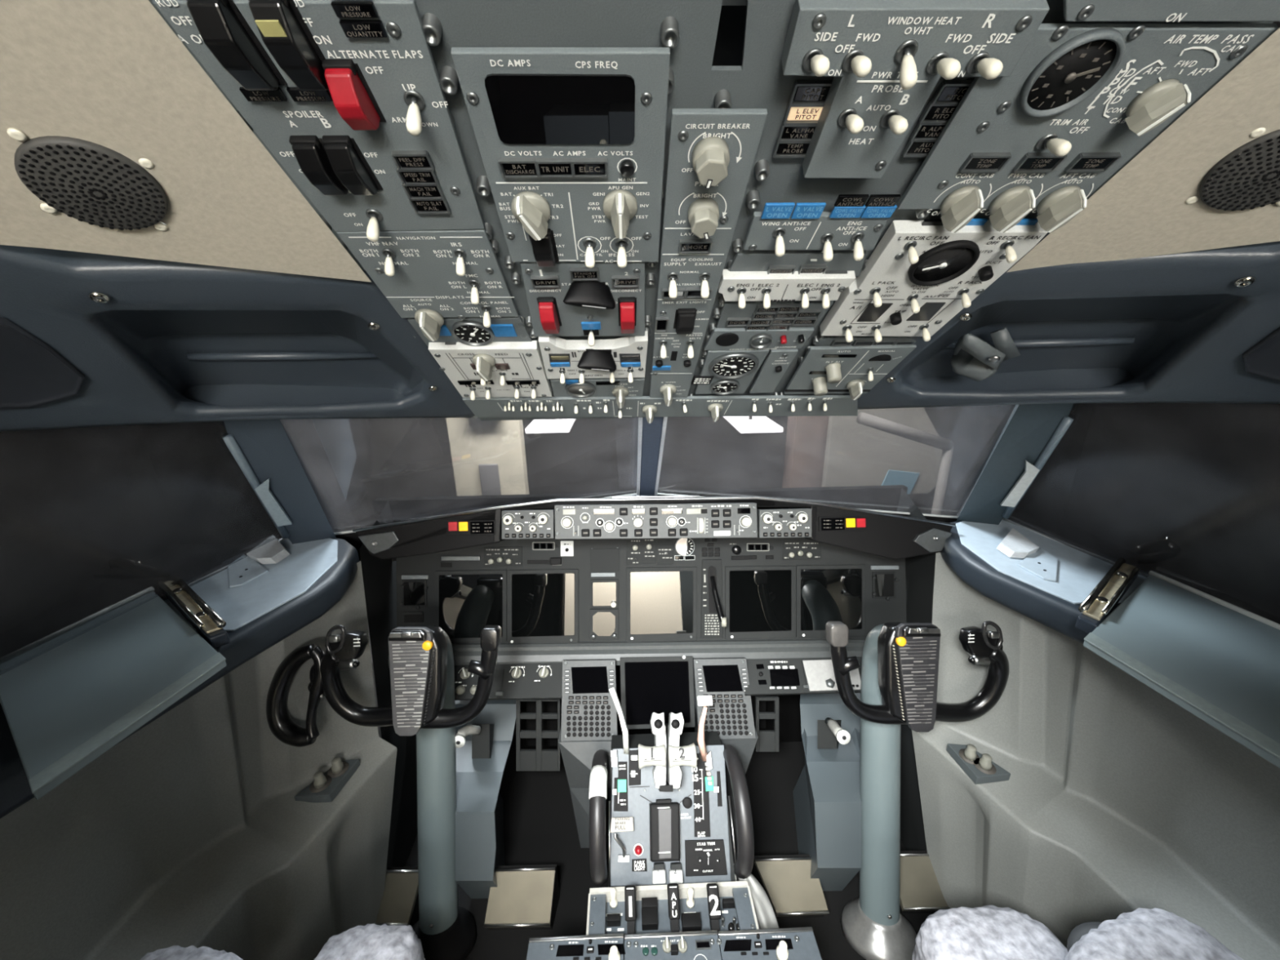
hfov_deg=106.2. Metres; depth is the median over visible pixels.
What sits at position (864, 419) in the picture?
beam
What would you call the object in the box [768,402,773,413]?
toggle switch
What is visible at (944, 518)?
window
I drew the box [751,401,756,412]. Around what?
toggle switch
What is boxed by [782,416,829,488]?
pillar
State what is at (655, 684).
display unit
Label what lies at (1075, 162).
light
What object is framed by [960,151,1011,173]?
light
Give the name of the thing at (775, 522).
control panel
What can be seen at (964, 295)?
toggle switch
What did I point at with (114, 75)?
ceiling
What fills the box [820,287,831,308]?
toggle switch
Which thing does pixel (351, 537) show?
window frame
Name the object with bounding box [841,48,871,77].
toggle switch
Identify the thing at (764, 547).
light
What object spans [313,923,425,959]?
cushion
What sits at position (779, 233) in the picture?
toggle switch
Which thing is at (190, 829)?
wall
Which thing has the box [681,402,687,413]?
toggle switch
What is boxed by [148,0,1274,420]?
panel frame
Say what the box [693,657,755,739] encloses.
display unit
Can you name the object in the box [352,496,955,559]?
glareshield
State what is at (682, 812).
throttle quadrant
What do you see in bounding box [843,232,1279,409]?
trim
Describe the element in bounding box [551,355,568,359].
light
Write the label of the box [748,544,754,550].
light
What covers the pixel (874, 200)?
light
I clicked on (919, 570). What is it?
wall
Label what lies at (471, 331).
panel
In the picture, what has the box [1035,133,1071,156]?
toggle switch
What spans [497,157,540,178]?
light
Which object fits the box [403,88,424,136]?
toggle switch
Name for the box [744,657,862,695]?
panel
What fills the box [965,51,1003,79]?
toggle switch
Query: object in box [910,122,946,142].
light
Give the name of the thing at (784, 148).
light
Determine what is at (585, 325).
light
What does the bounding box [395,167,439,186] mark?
light
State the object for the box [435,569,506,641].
display unit
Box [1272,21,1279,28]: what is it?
ceiling
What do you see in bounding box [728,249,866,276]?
light panel
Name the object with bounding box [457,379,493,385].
light
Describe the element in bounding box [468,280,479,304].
toggle switch
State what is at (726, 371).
panel
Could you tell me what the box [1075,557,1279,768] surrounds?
armrest
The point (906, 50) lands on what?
toggle switch
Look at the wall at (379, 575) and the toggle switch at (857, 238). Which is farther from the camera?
the wall at (379, 575)
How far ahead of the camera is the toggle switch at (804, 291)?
0.50 m
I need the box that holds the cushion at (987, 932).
[911,905,1067,959]
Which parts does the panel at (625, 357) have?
handle knob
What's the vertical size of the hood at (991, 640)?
0.058 m
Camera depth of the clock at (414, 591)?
1.26 m
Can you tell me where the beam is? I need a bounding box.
[856,412,954,515]
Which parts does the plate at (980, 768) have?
knob, knob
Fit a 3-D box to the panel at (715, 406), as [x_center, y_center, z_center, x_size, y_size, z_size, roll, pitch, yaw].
[0.056,-0.120,0.794,0.664,0.057,0.068,-2,18,-3]
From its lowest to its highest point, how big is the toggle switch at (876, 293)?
0.021 m
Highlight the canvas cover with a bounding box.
[733,863,778,928]
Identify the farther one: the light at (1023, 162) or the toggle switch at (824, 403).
the toggle switch at (824, 403)
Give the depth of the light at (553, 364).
0.63 m
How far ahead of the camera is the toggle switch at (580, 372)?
0.65 m
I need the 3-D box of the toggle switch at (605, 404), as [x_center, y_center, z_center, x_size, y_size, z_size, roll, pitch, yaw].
[-0.055,-0.116,0.767,0.008,0.018,0.012,-1,18,-2]
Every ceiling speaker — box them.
[6,128,168,231]
[1185,127,1279,211]
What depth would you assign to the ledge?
1.26 m
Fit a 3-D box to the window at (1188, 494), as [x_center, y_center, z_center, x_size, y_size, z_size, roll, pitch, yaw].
[0.905,0.040,0.635,0.293,0.499,1.084,-4,18,-10]
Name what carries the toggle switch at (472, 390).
attached to the panel at (516, 370)
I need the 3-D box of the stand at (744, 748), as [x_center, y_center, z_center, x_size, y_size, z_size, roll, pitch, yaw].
[0.221,0.765,1.274,0.140,0.309,0.346,-1,18,-2]
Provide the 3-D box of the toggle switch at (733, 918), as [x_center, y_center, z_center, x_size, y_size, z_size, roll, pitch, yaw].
[0.178,0.838,0.912,0.007,0.015,0.008,-1,18,-2]
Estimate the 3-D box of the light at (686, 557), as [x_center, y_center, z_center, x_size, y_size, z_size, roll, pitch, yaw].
[0.133,0.207,1.282,0.028,0.014,0.007,-1,18,-2]
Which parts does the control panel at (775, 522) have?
rotary knob, rotary knob, rotary knob, rotary knob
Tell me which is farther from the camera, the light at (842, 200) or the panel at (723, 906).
the panel at (723, 906)
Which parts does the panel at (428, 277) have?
rotary knob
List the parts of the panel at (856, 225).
plate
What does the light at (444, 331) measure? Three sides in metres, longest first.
0.020 x 0.015 x 0.003 m
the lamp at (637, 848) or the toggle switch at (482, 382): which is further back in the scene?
the lamp at (637, 848)
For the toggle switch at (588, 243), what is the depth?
0.43 m
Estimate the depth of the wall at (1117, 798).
0.91 m
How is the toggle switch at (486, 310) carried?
attached to the panel at (428, 277)
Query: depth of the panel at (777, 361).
0.67 m
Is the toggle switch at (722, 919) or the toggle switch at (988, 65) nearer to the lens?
the toggle switch at (988, 65)
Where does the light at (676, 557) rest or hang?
attached to the panel at (594, 558)
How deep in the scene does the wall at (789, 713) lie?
1.65 m
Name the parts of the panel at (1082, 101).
rotary knob, rotary knob, rotary knob, rotary knob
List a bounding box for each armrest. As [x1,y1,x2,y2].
[0,579,230,799]
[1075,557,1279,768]
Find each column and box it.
[320,624,501,959]
[825,621,1009,959]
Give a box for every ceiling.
[0,0,371,282]
[1006,27,1279,272]
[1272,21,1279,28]
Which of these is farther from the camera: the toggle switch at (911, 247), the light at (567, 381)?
the light at (567, 381)
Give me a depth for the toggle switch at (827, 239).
0.43 m
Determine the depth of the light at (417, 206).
0.39 m
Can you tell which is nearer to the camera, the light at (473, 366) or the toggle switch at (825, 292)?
the toggle switch at (825, 292)
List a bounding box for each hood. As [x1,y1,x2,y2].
[324,624,346,653]
[982,621,1003,649]
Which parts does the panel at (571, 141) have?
rotary knob, rotary knob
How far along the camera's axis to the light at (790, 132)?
0.35 m
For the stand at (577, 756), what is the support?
attached to the throttle quadrant
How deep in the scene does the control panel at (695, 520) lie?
1.11 m
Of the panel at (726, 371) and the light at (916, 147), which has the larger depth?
the panel at (726, 371)
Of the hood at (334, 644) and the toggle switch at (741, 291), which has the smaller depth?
the toggle switch at (741, 291)
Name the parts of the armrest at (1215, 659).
clip plate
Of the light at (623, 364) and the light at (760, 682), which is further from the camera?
the light at (760, 682)
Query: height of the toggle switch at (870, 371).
0.020 m
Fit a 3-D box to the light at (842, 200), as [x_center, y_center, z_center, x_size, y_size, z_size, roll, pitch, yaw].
[0.173,-0.229,0.395,0.025,0.007,0.010,-1,18,-2]
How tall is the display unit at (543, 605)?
0.189 m
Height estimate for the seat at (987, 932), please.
1.300 m
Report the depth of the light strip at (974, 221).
0.43 m
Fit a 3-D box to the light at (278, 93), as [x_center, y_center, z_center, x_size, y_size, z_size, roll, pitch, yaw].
[-0.238,-0.244,0.304,0.025,0.006,0.007,-1,18,-2]
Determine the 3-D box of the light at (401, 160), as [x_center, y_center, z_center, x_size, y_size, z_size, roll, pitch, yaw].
[-0.166,-0.233,0.351,0.026,0.010,0.013,-1,18,-2]
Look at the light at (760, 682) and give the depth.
1.21 m
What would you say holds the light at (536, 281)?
on the panel at (565, 299)
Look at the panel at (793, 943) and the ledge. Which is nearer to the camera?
the panel at (793, 943)
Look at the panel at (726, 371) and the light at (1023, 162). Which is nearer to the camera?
the light at (1023, 162)
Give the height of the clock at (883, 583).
0.071 m
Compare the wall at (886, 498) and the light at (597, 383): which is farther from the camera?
the wall at (886, 498)
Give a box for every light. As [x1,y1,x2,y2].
[239,86,287,101]
[286,87,333,101]
[330,1,378,17]
[339,19,387,37]
[391,150,434,171]
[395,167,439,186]
[401,182,444,200]
[408,197,451,214]
[439,324,451,336]
[444,342,456,344]
[446,520,495,535]
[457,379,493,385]
[470,363,476,369]
[490,324,517,337]
[494,363,510,369]
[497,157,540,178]
[505,379,540,385]
[530,275,559,288]
[533,543,539,548]
[534,157,574,178]
[540,543,546,548]
[546,543,552,548]
[550,362,570,367]
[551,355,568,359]
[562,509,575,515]
[564,379,578,384]
[569,267,599,280]
[570,157,608,178]
[581,321,600,329]
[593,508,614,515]
[595,381,620,385]
[611,275,639,288]
[621,355,639,359]
[621,362,640,367]
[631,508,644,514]
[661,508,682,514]
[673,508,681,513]
[674,555,684,559]
[684,555,694,559]
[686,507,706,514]
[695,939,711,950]
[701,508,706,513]
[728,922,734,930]
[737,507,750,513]
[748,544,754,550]
[755,544,760,550]
[755,663,764,669]
[758,680,766,684]
[760,202,795,218]
[761,544,767,550]
[772,138,811,158]
[777,121,817,143]
[782,102,824,124]
[788,80,832,105]
[791,202,826,218]
[818,516,866,531]
[829,204,866,217]
[834,194,869,206]
[860,204,897,217]
[864,194,900,206]
[902,137,937,157]
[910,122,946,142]
[919,100,956,124]
[931,80,973,106]
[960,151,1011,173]
[1013,152,1066,173]
[1065,152,1120,173]
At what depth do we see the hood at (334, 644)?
0.95 m
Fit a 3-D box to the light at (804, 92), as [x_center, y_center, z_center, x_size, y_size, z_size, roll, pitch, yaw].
[0.117,-0.260,0.323,0.030,0.011,0.014,-1,18,-2]
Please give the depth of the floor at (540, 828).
1.36 m
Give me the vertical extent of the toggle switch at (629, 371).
0.020 m
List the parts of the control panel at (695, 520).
rotary knob, rotary knob, rotary knob, rotary knob, rotary knob, rotary knob, rotary knob, rotary knob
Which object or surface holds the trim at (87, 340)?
attached to the panel frame
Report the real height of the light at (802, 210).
0.010 m
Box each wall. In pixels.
[0,560,396,959]
[359,500,417,870]
[372,484,907,522]
[445,415,528,496]
[508,665,802,752]
[897,487,935,850]
[911,551,1279,959]
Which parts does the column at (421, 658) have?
checklist plate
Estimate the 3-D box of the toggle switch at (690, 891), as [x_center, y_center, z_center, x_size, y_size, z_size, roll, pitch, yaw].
[0.099,0.819,0.945,0.016,0.041,0.016,-1,18,-2]
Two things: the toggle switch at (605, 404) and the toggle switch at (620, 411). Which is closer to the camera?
the toggle switch at (605, 404)
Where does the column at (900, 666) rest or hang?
on the floor at (540, 828)
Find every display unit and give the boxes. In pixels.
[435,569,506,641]
[507,568,578,643]
[560,658,617,741]
[620,655,695,728]
[626,566,697,642]
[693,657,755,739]
[724,565,795,639]
[795,564,865,637]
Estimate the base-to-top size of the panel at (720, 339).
0.028 m
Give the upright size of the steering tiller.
0.196 m
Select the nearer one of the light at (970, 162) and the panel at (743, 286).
the light at (970, 162)
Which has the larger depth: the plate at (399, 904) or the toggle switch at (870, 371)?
the plate at (399, 904)
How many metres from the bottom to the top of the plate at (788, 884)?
0.136 m
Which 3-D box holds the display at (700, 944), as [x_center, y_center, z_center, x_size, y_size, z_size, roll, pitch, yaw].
[0.112,0.824,0.852,0.027,0.004,0.012,-1,18,-2]
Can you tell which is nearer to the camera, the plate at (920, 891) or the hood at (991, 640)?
the hood at (991, 640)
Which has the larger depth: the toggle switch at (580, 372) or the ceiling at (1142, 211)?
the toggle switch at (580, 372)
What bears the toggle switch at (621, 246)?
attached to the panel at (571, 141)
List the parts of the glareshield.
post, post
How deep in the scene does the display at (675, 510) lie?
1.11 m
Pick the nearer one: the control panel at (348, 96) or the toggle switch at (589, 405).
the control panel at (348, 96)
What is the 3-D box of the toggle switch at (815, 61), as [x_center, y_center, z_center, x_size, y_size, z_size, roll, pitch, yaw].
[0.104,-0.246,0.284,0.012,0.019,0.026,-1,18,-2]
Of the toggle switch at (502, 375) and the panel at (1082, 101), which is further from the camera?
the toggle switch at (502, 375)
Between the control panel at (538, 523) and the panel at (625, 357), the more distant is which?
the control panel at (538, 523)
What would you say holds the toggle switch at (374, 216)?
attached to the control panel at (348, 96)
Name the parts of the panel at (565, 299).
handle knob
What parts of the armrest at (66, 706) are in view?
clip plate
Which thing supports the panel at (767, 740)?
attached to the stand at (744, 748)
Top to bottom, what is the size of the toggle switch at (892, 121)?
0.019 m
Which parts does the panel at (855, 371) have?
cylinder knob, cylinder knob, rotary knob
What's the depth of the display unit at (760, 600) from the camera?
1.28 m
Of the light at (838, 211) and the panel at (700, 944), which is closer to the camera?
the light at (838, 211)
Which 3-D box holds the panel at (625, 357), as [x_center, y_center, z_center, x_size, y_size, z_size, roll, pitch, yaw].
[-0.060,-0.160,0.631,0.137,0.070,0.089,-2,18,-2]
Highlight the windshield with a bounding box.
[280,404,1015,533]
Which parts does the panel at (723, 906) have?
rail, fire handle, fire handle, fire handle, rail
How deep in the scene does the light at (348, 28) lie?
0.27 m
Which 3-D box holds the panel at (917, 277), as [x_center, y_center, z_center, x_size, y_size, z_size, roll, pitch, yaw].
[0.294,-0.203,0.514,0.145,0.110,0.152,-2,18,-3]
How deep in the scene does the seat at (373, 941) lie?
0.75 m
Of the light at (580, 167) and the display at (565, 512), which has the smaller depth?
the light at (580, 167)
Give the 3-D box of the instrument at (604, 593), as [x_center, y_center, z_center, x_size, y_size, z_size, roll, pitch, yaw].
[-0.094,0.303,1.269,0.076,0.074,0.038,-1,18,-1]
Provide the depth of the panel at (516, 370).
0.64 m
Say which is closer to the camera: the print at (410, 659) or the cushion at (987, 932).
the cushion at (987, 932)
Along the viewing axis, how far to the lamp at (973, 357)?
0.62 m
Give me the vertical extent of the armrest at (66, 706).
0.036 m
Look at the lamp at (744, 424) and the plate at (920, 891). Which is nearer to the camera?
the plate at (920, 891)
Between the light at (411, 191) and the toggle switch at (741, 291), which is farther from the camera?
the toggle switch at (741, 291)
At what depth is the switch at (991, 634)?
0.99 m
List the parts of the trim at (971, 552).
tray plate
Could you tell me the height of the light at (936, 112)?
0.011 m
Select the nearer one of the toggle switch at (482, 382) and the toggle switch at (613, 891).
the toggle switch at (482, 382)
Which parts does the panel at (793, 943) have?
tuning knob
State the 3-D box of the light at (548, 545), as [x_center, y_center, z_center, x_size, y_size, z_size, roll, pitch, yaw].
[-0.239,0.175,1.273,0.014,0.014,0.002,-1,0,-2]
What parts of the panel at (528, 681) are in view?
push knob, rotary knob, push knob, rotary knob, rotary knob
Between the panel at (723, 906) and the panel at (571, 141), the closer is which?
the panel at (571, 141)
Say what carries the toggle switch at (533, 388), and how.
attached to the panel at (516, 370)
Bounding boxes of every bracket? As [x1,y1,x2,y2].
[227,538,289,587]
[996,528,1057,581]
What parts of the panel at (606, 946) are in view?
tuning knob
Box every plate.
[293,756,359,802]
[374,866,418,927]
[483,864,559,930]
[560,541,573,555]
[751,853,829,919]
[899,850,950,913]
[946,743,1010,784]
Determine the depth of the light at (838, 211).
0.40 m
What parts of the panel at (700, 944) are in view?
rotary knob, rotary knob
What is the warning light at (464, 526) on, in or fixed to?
attached to the glareshield
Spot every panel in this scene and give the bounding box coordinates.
[151,0,484,241]
[336,227,518,341]
[395,537,906,643]
[407,315,533,346]
[428,340,551,400]
[450,47,670,268]
[453,662,562,700]
[462,395,857,423]
[502,509,555,538]
[520,262,644,346]
[526,933,631,959]
[538,330,648,383]
[550,377,644,408]
[554,502,757,538]
[586,880,759,959]
[624,929,721,959]
[649,108,767,406]
[691,349,768,395]
[700,559,726,638]
[703,327,813,350]
[715,300,833,330]
[716,926,822,959]
[718,269,855,309]
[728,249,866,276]
[742,194,900,262]
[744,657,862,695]
[749,348,798,393]
[751,695,778,751]
[756,508,811,537]
[772,80,973,158]
[781,0,1048,178]
[783,344,916,399]
[819,219,1048,342]
[821,407,942,493]
[897,23,1278,232]
[1063,0,1279,22]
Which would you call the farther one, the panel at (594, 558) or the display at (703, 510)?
the panel at (594, 558)
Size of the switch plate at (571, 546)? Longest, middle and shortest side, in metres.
0.041 x 0.035 x 0.004 m
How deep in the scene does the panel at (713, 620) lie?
1.28 m
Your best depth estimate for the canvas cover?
0.99 m
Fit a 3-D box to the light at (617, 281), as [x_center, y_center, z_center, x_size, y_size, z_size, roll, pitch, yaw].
[-0.014,-0.199,0.483,0.028,0.011,0.014,-1,18,-2]
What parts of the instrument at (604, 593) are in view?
knob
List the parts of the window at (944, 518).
combiner rail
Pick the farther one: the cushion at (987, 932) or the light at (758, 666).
the light at (758, 666)
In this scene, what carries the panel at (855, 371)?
attached to the panel frame
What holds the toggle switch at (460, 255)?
attached to the panel at (428, 277)
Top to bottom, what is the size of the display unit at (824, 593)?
0.186 m
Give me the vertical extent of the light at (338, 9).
0.005 m
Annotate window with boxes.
[0,421,283,675]
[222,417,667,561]
[611,403,1073,524]
[1005,403,1279,624]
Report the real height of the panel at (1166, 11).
0.021 m
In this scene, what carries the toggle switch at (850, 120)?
attached to the panel at (885, 59)
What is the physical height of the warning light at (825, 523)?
0.037 m
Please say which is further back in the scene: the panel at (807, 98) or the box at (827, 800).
the box at (827, 800)
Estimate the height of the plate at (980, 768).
0.048 m
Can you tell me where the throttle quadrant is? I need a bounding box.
[588,686,754,887]
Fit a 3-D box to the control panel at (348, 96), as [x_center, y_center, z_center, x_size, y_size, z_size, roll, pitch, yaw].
[-0.208,-0.233,0.336,0.162,0.105,0.151,-2,18,-3]
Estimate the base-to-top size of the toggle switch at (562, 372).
0.020 m
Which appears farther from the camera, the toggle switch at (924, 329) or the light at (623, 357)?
the light at (623, 357)
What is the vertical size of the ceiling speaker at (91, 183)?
0.046 m
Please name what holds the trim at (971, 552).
attached to the wall at (1117, 798)
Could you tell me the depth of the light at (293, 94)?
0.30 m
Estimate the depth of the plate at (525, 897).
1.16 m
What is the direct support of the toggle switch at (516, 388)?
attached to the panel at (516, 370)
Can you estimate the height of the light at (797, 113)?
0.011 m
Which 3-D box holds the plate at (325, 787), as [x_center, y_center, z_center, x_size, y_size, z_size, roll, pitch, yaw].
[-0.665,0.629,1.023,0.086,0.048,0.087,-1,18,-2]
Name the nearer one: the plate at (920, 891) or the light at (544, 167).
the light at (544, 167)
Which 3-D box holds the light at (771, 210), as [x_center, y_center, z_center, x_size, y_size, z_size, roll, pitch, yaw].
[0.115,-0.225,0.403,0.024,0.010,0.014,-1,18,-2]
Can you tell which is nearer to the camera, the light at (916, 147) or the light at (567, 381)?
the light at (916, 147)
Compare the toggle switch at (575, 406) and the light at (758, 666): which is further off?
the light at (758, 666)
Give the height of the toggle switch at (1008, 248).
0.021 m
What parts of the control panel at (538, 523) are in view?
rotary knob, rotary knob, rotary knob, rotary knob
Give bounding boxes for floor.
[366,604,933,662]
[371,662,933,959]
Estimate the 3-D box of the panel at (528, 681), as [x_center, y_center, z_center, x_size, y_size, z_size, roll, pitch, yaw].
[-0.343,0.506,1.213,0.298,0.063,0.079,-1,18,-1]
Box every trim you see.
[0,244,475,431]
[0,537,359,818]
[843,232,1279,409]
[940,517,1145,644]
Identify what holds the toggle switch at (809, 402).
attached to the panel at (715, 406)
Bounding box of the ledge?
[387,638,866,667]
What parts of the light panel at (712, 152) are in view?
rotary knob, dimmer knob, pointer frame, dimmer knob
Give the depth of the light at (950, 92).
0.32 m
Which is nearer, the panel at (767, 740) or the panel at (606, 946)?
the panel at (606, 946)
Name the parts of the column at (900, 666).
checklist plate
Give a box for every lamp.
[524,418,575,433]
[634,844,642,854]
[723,416,782,433]
[951,327,1020,381]
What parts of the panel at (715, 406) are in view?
rotary knob, rotary knob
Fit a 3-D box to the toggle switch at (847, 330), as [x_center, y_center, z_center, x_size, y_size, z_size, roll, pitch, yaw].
[0.247,-0.174,0.571,0.010,0.021,0.018,-1,18,-2]
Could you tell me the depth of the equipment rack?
1.30 m
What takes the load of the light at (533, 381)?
attached to the panel at (516, 370)
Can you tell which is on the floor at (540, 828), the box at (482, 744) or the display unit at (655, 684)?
the box at (482, 744)
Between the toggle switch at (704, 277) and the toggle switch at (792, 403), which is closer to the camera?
the toggle switch at (704, 277)
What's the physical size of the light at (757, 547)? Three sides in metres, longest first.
0.014 x 0.014 x 0.002 m
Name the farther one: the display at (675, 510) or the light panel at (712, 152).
the display at (675, 510)
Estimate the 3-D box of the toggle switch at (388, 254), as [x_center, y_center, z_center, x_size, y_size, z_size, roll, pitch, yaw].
[-0.230,-0.200,0.442,0.011,0.024,0.014,-1,18,-2]
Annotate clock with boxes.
[400,579,427,608]
[871,571,898,600]
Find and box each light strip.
[814,335,915,346]
[921,218,1038,225]
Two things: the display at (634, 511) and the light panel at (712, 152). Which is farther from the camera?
the display at (634, 511)
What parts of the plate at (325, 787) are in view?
knob, knob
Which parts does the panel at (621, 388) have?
plate, rotary knob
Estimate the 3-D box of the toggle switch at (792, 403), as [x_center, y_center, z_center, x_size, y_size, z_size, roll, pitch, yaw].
[0.250,-0.121,0.787,0.008,0.018,0.012,-1,18,-2]
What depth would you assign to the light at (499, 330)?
0.57 m
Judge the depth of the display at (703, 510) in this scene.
1.11 m
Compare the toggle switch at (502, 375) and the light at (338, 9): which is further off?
the toggle switch at (502, 375)
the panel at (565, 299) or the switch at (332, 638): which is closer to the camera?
the panel at (565, 299)
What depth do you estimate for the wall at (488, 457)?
4.30 m
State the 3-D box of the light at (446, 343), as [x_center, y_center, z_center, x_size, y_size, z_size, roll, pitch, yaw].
[-0.240,-0.168,0.602,0.026,0.010,0.012,-1,18,-2]
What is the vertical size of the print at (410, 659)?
0.165 m
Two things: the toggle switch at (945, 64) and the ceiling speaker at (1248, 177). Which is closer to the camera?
the toggle switch at (945, 64)
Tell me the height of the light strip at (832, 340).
0.015 m
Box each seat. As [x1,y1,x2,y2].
[140,923,425,959]
[911,905,1244,959]
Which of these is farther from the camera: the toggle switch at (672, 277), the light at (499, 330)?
the light at (499, 330)
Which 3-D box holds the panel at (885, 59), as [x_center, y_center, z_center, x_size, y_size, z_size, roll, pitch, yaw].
[0.160,-0.254,0.322,0.146,0.071,0.099,-1,18,-1]
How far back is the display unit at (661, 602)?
1.27 m
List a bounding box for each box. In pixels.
[454,699,515,898]
[792,693,861,890]
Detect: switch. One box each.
[328,634,340,642]
[365,208,382,241]
[382,248,395,276]
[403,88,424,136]
[453,248,466,276]
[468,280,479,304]
[469,387,475,400]
[480,305,491,327]
[480,377,485,386]
[484,386,491,399]
[498,372,506,386]
[513,386,519,399]
[530,386,536,399]
[559,369,565,383]
[573,403,578,413]
[577,369,584,383]
[582,237,595,268]
[587,330,595,346]
[587,403,592,413]
[603,402,608,413]
[608,370,615,382]
[609,887,617,908]
[614,238,628,268]
[617,408,622,417]
[626,368,633,382]
[658,340,667,358]
[666,271,678,298]
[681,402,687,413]
[686,340,694,358]
[686,887,694,908]
[698,271,710,298]
[720,917,724,927]
[732,917,735,927]
[737,287,746,309]
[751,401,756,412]
[761,287,771,308]
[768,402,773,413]
[772,226,786,257]
[790,401,795,412]
[800,287,809,308]
[802,48,829,76]
[807,400,812,411]
[820,232,834,262]
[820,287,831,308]
[822,400,827,411]
[837,107,863,133]
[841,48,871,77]
[842,324,853,342]
[850,231,864,261]
[866,367,874,381]
[870,287,882,307]
[871,324,882,342]
[880,108,908,134]
[894,38,918,89]
[904,240,919,263]
[907,293,919,313]
[919,324,930,341]
[926,51,960,79]
[957,288,971,307]
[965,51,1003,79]
[987,631,999,638]
[1000,240,1017,262]
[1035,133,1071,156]
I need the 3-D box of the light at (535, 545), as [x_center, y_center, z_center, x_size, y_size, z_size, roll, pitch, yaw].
[-0.273,0.175,1.272,0.014,0.014,0.002,-1,0,-2]
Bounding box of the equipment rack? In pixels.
[515,698,561,771]
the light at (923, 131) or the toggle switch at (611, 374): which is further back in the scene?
the toggle switch at (611, 374)
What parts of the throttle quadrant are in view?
edge trim, speed brake lever, parking brake lever, guide rail, reverse lever, fuel lever, thrust lever, lever, plate, thrust lever, lever, fuel lever, reverse lever, flap lever, flap knob, stab trim panel, edge trim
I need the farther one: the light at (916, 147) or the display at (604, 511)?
the display at (604, 511)
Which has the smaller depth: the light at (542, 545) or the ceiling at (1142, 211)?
the ceiling at (1142, 211)
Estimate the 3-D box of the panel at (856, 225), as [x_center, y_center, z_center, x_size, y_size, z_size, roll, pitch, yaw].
[0.159,-0.218,0.422,0.124,0.046,0.057,-2,18,-2]
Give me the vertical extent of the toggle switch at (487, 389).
0.020 m
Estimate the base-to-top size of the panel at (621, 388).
0.050 m
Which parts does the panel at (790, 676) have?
selector knob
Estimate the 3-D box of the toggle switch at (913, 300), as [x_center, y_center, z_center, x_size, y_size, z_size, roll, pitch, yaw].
[0.295,-0.190,0.517,0.010,0.021,0.018,-1,18,-2]
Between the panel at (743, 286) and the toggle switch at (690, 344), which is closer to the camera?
the panel at (743, 286)
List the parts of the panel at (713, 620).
gear lever, wheel knob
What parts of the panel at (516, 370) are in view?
rotary knob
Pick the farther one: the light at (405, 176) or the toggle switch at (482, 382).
the toggle switch at (482, 382)
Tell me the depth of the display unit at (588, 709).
1.19 m
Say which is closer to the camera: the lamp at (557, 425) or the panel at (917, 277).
the panel at (917, 277)
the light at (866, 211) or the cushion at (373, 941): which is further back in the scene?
the cushion at (373, 941)
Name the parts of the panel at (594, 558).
air vent slot, selector knob, selector knob, selector panel, selector knob, slot lever, blank plate, selector knob, selector panel, selector knob, selector panel, selector knob, selector knob, selector knob, selector panel, selector knob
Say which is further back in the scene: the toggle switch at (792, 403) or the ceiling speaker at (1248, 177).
the toggle switch at (792, 403)
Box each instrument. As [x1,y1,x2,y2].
[589,608,618,639]
[590,579,618,608]
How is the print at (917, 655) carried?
attached to the column at (900, 666)
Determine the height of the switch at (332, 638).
0.015 m
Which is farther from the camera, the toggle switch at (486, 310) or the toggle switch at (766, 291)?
the toggle switch at (486, 310)
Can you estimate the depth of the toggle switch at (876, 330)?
0.57 m
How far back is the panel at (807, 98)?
0.34 m
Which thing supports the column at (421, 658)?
on the floor at (540, 828)
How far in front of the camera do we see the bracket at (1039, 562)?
1.04 m
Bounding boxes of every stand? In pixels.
[558,729,611,848]
[693,675,758,773]
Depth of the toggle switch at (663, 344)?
0.59 m
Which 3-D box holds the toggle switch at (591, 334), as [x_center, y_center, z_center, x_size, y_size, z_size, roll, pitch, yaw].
[-0.057,-0.169,0.566,0.010,0.023,0.016,-1,18,-2]
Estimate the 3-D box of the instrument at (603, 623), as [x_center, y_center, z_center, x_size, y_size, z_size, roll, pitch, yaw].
[-0.095,0.383,1.273,0.078,0.079,0.038,-1,18,-1]
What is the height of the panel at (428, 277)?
0.098 m
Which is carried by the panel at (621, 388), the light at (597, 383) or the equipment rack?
the light at (597, 383)
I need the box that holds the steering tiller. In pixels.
[266,644,324,746]
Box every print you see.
[391,640,429,727]
[899,636,937,724]

